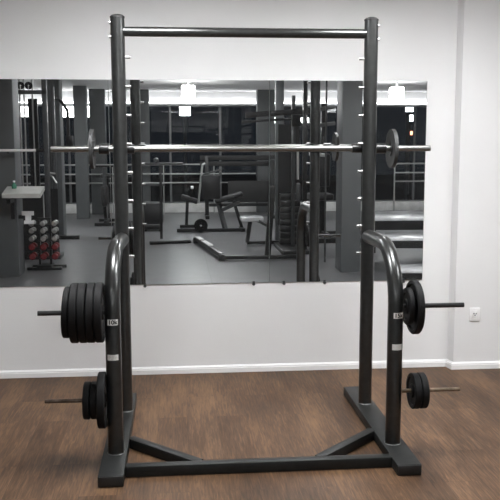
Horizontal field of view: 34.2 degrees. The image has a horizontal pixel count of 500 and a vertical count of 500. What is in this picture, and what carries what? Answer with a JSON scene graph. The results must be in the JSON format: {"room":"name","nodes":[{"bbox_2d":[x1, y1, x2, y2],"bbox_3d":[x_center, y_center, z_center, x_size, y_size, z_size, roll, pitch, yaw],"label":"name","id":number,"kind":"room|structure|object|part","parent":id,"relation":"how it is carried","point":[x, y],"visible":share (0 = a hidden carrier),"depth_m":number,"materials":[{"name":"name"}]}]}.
{"room":"gym","nodes":[
{"label":"gym","id":0,"kind":"room"},
{"bbox_2d":[0,0,499,370],"bbox_3d":[0.699,-0.472,5.006,11.800,2.460,0.174,-1,8,-5],"label":"wall","id":1,"kind":"structure","parent":0,"point":[453,46],"depth_m":4.95,"materials":[{"name":"paint"}]},
{"bbox_2d":[0,79,111,286],"bbox_3d":[-1.308,-0.379,4.815,0.953,1.242,0.014,-1,8,-5],"label":"wall mirror","id":2,"kind":"object","parent":1,"relation":"attached to","point":[56,230],"visible":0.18,"depth_m":4.83,"materials":[{"name":"clear glass"}]},
{"bbox_2d":[108,80,268,287],"bbox_3d":[-0.357,-0.392,4.900,0.952,1.242,0.014,-1,8,-5],"label":"wall mirror","id":3,"kind":"object","parent":1,"relation":"attached to","point":[195,217],"visible":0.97,"depth_m":4.90,"materials":[{"name":"clear glass"}]},
{"bbox_2d":[0,359,499,378],"bbox_3d":[0.706,0.732,5.107,11.600,0.045,0.090,-1,8,-5],"label":"baseboard","id":4,"kind":"structure","parent":1,"relation":"attached to","point":[447,363],"depth_m":5.07,"materials":[{"name":"white paint"}]},
{"bbox_2d":[269,80,426,284],"bbox_3d":[0.599,-0.405,4.985,0.966,1.242,0.014,-1,8,-5],"label":"wall mirror","id":5,"kind":"object","parent":1,"relation":"attached to","point":[315,209],"visible":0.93,"depth_m":4.98,"materials":[{"name":"clear glass"}]},
{"bbox_2d":[469,308,479,320],"bbox_3d":[1.406,0.404,5.091,0.068,0.086,0.013,-1,8,-5],"label":"wall socket","id":6,"kind":"object","parent":1,"relation":"attached to","point":[474,313],"visible":1,"depth_m":5.09,"materials":[{"name":"white plastic"}]},
{"bbox_2d":[0,367,499,499],"bbox_3d":[0.823,0.973,3.840,11.800,0.100,2.876,-1,8,-5],"label":"floor","id":7,"kind":"structure","parent":0,"point":[48,451],"depth_m":3.97,"materials":[{"name":"brown wood"}]},
{"bbox_2d":[37,14,463,486],"bbox_3d":[-0.004,-0.107,3.863,1.894,2.036,1.144,-1,8,-5],"label":"rack","id":8,"kind":"object","parent":7,"relation":"on","point":[385,430],"visible":1,"depth_m":3.81,"materials":[{"name":"metal"}]},
{"bbox_2d":[61,286,69,337],"bbox_3d":[-0.792,0.270,3.529,0.038,0.225,0.224,-1,8,-5],"label":"weight plate","id":9,"kind":"object","parent":8,"relation":"on","point":[64,305],"visible":0.58,"depth_m":3.43,"materials":[{"name":"black rubber"}]},
{"bbox_2d":[68,283,78,342],"bbox_3d":[-0.758,0.273,3.532,0.032,0.262,0.262,0,8,-5],"label":"weight plate","id":10,"kind":"object","parent":8,"relation":"on","point":[72,327],"visible":0.59,"depth_m":3.42,"materials":[{"name":"black rubber"}]},
{"bbox_2d":[76,283,86,342],"bbox_3d":[-0.724,0.273,3.535,0.033,0.262,0.262,-1,8,-5],"label":"weight plate","id":11,"kind":"object","parent":8,"relation":"on","point":[81,289],"visible":0.62,"depth_m":3.42,"materials":[{"name":"black rubber"}]},
{"bbox_2d":[82,381,90,419],"bbox_3d":[-0.717,0.663,3.588,0.029,0.166,0.166,0,7,-5],"label":"weight plate","id":12,"kind":"object","parent":8,"relation":"on","point":[86,387],"visible":0.72,"depth_m":3.52,"materials":[{"name":"black rubber"}]},
{"bbox_2d":[85,282,95,342],"bbox_3d":[-0.689,0.272,3.539,0.032,0.262,0.262,0,8,-5],"label":"weight plate","id":13,"kind":"object","parent":8,"relation":"on","point":[89,330],"visible":0.66,"depth_m":3.43,"materials":[{"name":"black rubber"}]},
{"bbox_2d":[89,381,96,418],"bbox_3d":[-0.685,0.663,3.591,0.029,0.166,0.166,-1,8,-5],"label":"weight plate","id":14,"kind":"object","parent":8,"relation":"on","point":[92,397],"visible":0.59,"depth_m":3.52,"materials":[{"name":"black rubber"}]},
{"bbox_2d":[93,282,104,342],"bbox_3d":[-0.654,0.272,3.542,0.032,0.262,0.262,-1,8,-5],"label":"weight plate","id":15,"kind":"object","parent":8,"relation":"on","point":[98,296],"visible":0.88,"depth_m":3.44,"materials":[{"name":"black rubber"}]},
{"bbox_2d":[96,372,106,428],"bbox_3d":[-0.652,0.662,3.594,0.034,0.248,0.248,-1,8,-5],"label":"weight plate","id":16,"kind":"object","parent":8,"relation":"on","point":[101,392],"visible":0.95,"depth_m":3.50,"materials":[{"name":"black rubber"}]},
{"bbox_3d":[-0.618,0.407,3.830,0.070,0.931,0.597,-1,8,-4],"label":"post","id":17,"kind":"part","parent":8,"relation":"part of","materials":[{"name":"metal"}]},
{"bbox_2d":[50,143,430,153],"bbox_3d":[-0.028,-0.516,4.147,1.940,0.052,0.052,-1,8,-5],"label":"barbell","id":18,"kind":"object","parent":8,"relation":"on","point":[380,147],"visible":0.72,"depth_m":4.13,"materials":[{"name":"silver metal"}]},
{"bbox_2d":[88,129,95,168],"bbox_3d":[-0.790,-0.505,4.079,0.024,0.200,0.200,-1,8,-5],"label":"weight plate","id":19,"kind":"object","parent":18,"relation":"on","point":[91,140],"visible":0.95,"depth_m":4.02,"materials":[{"name":"grey metal"}]},
{"bbox_2d":[385,129,398,167],"bbox_3d":[0.736,-0.526,4.215,0.024,0.200,0.200,-1,8,-5],"label":"weight plate","id":20,"kind":"object","parent":18,"relation":"on","point":[392,136],"visible":0.91,"depth_m":4.18,"materials":[{"name":"grey metal"}]},
{"bbox_3d":[0.634,0.390,3.942,0.070,0.931,0.597,-1,8,-4],"label":"post","id":21,"kind":"part","parent":8,"relation":"part of","materials":[{"name":"metal"}]},
{"bbox_2d":[403,288,415,324],"bbox_3d":[0.712,0.253,3.664,0.024,0.168,0.168,-1,8,-5],"label":"weight plate","id":22,"kind":"object","parent":8,"relation":"on","point":[409,312],"visible":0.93,"depth_m":3.62,"materials":[{"name":"black rubber"}]},
{"bbox_2d":[406,373,422,408],"bbox_3d":[0.750,0.643,3.719,0.031,0.164,0.164,-1,8,-5],"label":"weight plate","id":23,"kind":"object","parent":8,"relation":"on","point":[413,382],"visible":0.98,"depth_m":3.68,"materials":[{"name":"black rubber"}]},
{"bbox_2d":[406,280,424,333],"bbox_3d":[0.740,0.257,3.667,0.030,0.244,0.244,-1,8,-5],"label":"weight plate","id":24,"kind":"object","parent":8,"relation":"on","point":[417,326],"visible":0.61,"depth_m":3.58,"materials":[{"name":"black rubber"}]},
{"bbox_2d":[417,372,429,408],"bbox_3d":[0.784,0.642,3.722,0.031,0.164,0.164,-2,8,-5],"label":"weight plate","id":25,"kind":"object","parent":8,"relation":"on","point":[424,380],"visible":0.51,"depth_m":3.65,"materials":[{"name":"black rubber"}]}
]}

